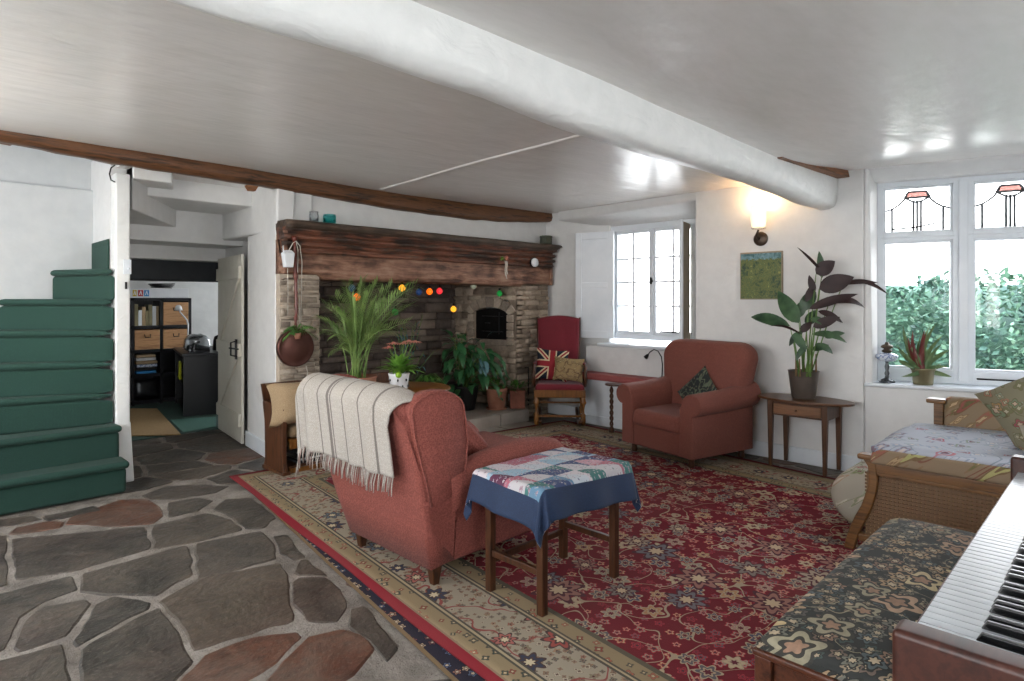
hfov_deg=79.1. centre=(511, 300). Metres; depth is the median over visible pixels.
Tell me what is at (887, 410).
wall
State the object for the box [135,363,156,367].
folder
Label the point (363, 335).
potted palm
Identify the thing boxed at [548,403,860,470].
baseboard
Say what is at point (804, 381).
potted plant
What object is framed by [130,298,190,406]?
bookcase
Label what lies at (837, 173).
ceiling beam
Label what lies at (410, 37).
ceiling beam
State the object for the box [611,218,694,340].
window
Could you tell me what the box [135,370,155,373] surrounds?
folder
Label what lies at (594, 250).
window shutter
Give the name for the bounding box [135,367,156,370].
folder
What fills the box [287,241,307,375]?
string
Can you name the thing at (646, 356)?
reading lamp
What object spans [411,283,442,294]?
string lights
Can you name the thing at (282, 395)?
cushion
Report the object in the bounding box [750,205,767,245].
wall lamp
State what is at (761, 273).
picture
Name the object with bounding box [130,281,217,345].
wall
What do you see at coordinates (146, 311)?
book
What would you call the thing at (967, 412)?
cushion
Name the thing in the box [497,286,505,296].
string lights
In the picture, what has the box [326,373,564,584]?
armchair
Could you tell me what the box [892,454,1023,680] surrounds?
piano
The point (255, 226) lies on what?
wall
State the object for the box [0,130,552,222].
ceiling beam
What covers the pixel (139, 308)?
book
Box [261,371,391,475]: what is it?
settle
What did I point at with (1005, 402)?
cushion
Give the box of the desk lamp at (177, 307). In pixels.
[174,305,188,348]
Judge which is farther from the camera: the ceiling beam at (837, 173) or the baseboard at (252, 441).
the baseboard at (252, 441)
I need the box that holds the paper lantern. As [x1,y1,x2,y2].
[281,245,294,267]
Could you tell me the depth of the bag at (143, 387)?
8.11 m
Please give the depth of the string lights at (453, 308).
6.90 m
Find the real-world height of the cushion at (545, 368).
0.369 m
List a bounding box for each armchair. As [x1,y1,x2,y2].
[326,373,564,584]
[616,339,760,467]
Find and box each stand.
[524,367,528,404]
[605,382,622,432]
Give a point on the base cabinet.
(196, 393)
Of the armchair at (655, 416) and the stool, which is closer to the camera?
the stool
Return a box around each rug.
[229,420,865,680]
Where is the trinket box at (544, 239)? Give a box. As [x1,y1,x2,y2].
[540,235,551,243]
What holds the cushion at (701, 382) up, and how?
on the armchair at (655, 416)
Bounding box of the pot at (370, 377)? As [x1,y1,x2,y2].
[359,374,376,381]
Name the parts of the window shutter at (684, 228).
shutter frame, shutter panel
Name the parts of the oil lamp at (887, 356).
burner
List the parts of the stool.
leg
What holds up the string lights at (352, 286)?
hanging from the fireplace
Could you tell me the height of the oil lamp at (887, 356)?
0.313 m
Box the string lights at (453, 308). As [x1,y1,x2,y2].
[451,303,455,311]
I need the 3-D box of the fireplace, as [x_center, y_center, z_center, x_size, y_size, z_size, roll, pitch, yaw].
[-0.887,0.340,6.503,3.418,2.021,1.650,0,0,-45]
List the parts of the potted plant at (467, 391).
pot, stem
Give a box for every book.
[135,304,137,325]
[138,307,144,325]
[138,310,141,325]
[145,305,151,325]
[145,310,147,325]
[152,306,155,324]
[156,306,158,324]
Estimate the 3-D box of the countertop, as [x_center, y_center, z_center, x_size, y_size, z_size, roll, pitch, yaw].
[-3.897,0.632,7.885,0.640,0.035,1.220,0,0,-33]
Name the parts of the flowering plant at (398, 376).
pot, stem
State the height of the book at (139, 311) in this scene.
0.202 m
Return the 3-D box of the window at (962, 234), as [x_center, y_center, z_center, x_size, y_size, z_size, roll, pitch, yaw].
[3.687,-0.155,4.581,1.839,1.570,0.097,0,0,28]
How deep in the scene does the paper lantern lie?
5.02 m
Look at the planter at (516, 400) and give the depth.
6.98 m
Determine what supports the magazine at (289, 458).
in the settle
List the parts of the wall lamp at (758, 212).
lamp shade, plate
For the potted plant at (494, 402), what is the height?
0.436 m
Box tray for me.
[605,382,622,386]
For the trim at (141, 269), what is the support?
attached to the wall at (203, 295)
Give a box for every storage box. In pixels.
[135,329,159,349]
[163,302,187,324]
[163,328,186,348]
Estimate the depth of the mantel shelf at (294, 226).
5.83 m
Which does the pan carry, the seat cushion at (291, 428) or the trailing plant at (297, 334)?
the trailing plant at (297, 334)
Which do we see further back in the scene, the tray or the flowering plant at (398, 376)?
the tray
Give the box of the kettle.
[212,335,217,349]
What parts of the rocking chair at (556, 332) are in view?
arm, leg, post, backrest, seat, seat frame, post, leg, arm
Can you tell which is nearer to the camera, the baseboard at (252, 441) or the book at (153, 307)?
the baseboard at (252, 441)
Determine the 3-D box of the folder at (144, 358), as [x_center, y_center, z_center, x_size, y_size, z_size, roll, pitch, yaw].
[-4.844,0.759,8.153,0.226,0.034,0.240,0,0,-45]
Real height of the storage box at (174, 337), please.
0.252 m
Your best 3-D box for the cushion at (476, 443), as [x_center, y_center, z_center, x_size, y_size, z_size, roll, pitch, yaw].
[-0.283,0.750,3.394,0.263,0.271,0.360,0,0,-28]
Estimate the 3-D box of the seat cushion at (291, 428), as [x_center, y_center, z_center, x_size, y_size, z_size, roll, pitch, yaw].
[-1.400,1.015,5.258,1.118,0.097,0.258,0,0,-45]
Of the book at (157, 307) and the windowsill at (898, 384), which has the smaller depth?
the windowsill at (898, 384)
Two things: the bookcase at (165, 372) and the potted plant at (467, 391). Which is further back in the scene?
the bookcase at (165, 372)
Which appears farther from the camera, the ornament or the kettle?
the kettle
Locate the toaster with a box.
[183,334,209,351]
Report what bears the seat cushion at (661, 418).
on the armchair at (655, 416)
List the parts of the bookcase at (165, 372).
panel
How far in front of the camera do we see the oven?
7.32 m
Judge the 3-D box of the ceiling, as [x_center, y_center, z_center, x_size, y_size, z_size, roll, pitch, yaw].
[-0.177,-1.045,3.571,8.000,0.210,8.500,0,0,-45]
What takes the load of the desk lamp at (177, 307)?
on the countertop
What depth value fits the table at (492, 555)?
2.84 m
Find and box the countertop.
[173,346,217,356]
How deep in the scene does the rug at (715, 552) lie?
2.99 m
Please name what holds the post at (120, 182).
attached to the wall at (171, 219)
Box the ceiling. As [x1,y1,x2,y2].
[0,0,1023,213]
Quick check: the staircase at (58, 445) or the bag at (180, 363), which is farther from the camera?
the bag at (180, 363)
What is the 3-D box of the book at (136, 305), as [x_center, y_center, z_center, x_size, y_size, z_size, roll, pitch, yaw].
[-4.912,0.180,8.064,0.041,0.280,0.190,0,0,-45]
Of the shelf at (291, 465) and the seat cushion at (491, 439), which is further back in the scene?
the shelf at (291, 465)
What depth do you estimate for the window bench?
6.69 m
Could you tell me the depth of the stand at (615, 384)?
6.25 m
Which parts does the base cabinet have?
panel, panel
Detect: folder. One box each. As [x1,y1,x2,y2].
[135,353,155,357]
[135,357,155,360]
[135,360,157,363]
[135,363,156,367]
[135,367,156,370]
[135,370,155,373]
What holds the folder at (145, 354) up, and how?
on the folder at (144, 358)
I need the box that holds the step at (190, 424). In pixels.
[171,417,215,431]
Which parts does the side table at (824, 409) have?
leg, leg, drawer, leg, leg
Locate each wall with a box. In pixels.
[0,144,92,336]
[91,161,251,423]
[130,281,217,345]
[222,187,545,439]
[546,169,863,460]
[864,154,1023,452]
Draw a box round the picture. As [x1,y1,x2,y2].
[740,251,782,299]
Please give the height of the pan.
1.081 m
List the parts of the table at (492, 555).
leg, leg, leg, leg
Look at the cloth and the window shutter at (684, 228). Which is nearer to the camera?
the cloth
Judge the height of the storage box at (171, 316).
0.305 m
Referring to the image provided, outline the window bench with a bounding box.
[582,371,657,428]
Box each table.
[386,382,449,392]
[485,503,618,616]
[758,393,854,476]
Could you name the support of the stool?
on the rug at (715, 552)
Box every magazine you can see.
[287,447,305,453]
[287,450,320,458]
[287,456,324,463]
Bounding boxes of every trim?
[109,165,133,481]
[130,259,217,281]
[245,185,257,191]
[378,135,580,190]
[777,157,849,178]
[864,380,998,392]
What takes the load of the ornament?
attached to the fireplace
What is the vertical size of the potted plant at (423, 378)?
0.464 m
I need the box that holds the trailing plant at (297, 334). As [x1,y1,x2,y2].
[282,324,316,341]
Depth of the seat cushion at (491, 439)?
3.78 m
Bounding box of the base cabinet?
[173,346,217,416]
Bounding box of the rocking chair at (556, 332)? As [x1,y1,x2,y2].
[532,315,586,425]
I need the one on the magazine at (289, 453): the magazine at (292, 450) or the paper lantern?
the magazine at (292, 450)
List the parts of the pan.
lid, handle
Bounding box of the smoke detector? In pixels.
[530,258,538,267]
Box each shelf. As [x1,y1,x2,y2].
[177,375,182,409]
[276,219,561,250]
[287,459,324,469]
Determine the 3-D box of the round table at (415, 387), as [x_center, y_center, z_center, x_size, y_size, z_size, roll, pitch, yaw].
[-0.891,1.021,5.134,0.760,0.612,0.760,0,0,-45]
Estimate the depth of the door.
6.08 m
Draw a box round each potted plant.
[391,315,432,381]
[408,373,445,383]
[441,330,509,410]
[479,370,516,409]
[751,247,888,399]
[897,324,950,384]
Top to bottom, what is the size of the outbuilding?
3.300 m
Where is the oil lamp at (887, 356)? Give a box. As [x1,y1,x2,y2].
[876,342,898,382]
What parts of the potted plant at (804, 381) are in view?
pot, stem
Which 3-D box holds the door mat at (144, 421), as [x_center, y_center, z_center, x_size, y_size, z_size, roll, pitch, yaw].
[-4.162,1.341,6.932,0.515,0.010,2.136,0,0,-36]
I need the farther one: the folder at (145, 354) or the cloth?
the folder at (145, 354)
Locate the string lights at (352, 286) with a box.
[348,281,363,300]
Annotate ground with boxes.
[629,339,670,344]
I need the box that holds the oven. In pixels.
[465,297,515,345]
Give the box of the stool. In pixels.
[752,518,975,680]
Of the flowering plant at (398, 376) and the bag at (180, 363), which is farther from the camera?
the bag at (180, 363)
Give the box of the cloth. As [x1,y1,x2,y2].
[463,447,640,547]
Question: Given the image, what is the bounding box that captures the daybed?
[831,396,1023,548]
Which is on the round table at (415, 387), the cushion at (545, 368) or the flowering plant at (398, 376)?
the flowering plant at (398, 376)
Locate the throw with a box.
[295,372,414,496]
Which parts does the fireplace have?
corner post, moulding, corner post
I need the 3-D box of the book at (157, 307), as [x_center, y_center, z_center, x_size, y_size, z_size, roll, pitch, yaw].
[-4.737,0.194,8.238,0.029,0.253,0.190,0,0,-45]
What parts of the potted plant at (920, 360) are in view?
pot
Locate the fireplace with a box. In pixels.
[276,219,561,446]
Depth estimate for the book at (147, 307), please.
8.11 m
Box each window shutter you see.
[576,231,613,338]
[679,219,689,338]
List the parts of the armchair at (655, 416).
arm, seat, backrest, arm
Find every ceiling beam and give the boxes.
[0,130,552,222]
[167,0,837,210]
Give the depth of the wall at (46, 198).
4.85 m
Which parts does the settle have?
panel, rail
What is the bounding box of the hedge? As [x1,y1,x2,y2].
[886,267,1023,370]
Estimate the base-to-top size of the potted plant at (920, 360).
0.476 m
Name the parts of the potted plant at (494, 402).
pot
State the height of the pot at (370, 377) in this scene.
0.105 m
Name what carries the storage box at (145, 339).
in the bookcase at (165, 372)
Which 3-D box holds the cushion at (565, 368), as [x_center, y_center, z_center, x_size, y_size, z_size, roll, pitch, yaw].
[0.610,0.734,6.671,0.355,0.277,0.135,0,0,1]
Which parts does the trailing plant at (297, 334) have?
pot, stem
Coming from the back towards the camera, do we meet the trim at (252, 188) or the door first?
the door
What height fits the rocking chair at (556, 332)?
1.167 m
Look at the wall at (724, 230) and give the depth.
5.43 m
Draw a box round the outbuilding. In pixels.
[937,223,1023,284]
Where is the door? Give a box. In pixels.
[216,254,243,443]
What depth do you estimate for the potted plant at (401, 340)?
6.34 m
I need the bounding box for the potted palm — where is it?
[313,274,424,381]
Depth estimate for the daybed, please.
3.16 m
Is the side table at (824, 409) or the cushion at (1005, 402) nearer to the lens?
the cushion at (1005, 402)
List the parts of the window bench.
panel, seat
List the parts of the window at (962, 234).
red glass, sash, sash, red glass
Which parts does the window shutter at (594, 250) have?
shutter panel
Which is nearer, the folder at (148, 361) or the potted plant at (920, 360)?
the potted plant at (920, 360)
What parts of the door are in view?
handle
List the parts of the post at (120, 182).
post, latch plate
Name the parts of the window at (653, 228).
sash, sash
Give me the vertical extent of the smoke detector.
0.116 m
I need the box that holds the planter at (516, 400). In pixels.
[507,379,528,408]
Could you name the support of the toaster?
on the countertop
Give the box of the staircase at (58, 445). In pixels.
[0,239,128,515]
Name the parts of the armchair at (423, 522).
backrest, arm, seat, arm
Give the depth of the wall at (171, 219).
5.47 m
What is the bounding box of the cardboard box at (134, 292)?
[130,283,187,297]
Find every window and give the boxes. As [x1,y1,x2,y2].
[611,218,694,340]
[877,172,1023,385]
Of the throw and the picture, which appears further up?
the picture
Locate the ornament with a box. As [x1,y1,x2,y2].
[501,255,508,278]
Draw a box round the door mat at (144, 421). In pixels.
[130,408,180,435]
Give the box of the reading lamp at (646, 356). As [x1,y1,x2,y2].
[644,349,662,376]
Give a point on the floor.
(182, 573)
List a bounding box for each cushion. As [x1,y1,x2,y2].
[265,382,299,427]
[287,423,296,437]
[467,422,488,455]
[478,431,516,446]
[535,348,568,381]
[553,356,584,382]
[633,403,681,433]
[677,366,716,399]
[944,396,1004,430]
[974,377,1023,450]
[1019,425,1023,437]
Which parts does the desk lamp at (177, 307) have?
arm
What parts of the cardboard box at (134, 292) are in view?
cable coil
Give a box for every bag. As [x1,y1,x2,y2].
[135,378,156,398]
[178,361,181,379]
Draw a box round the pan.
[276,236,313,366]
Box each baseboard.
[245,430,264,456]
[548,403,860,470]
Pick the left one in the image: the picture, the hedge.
the picture
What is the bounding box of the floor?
[0,401,843,680]
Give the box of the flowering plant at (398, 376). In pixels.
[377,340,423,388]
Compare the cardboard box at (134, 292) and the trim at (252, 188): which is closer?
the trim at (252, 188)
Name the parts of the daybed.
post, rail, cane panel, post, rail, mattress, rail, mattress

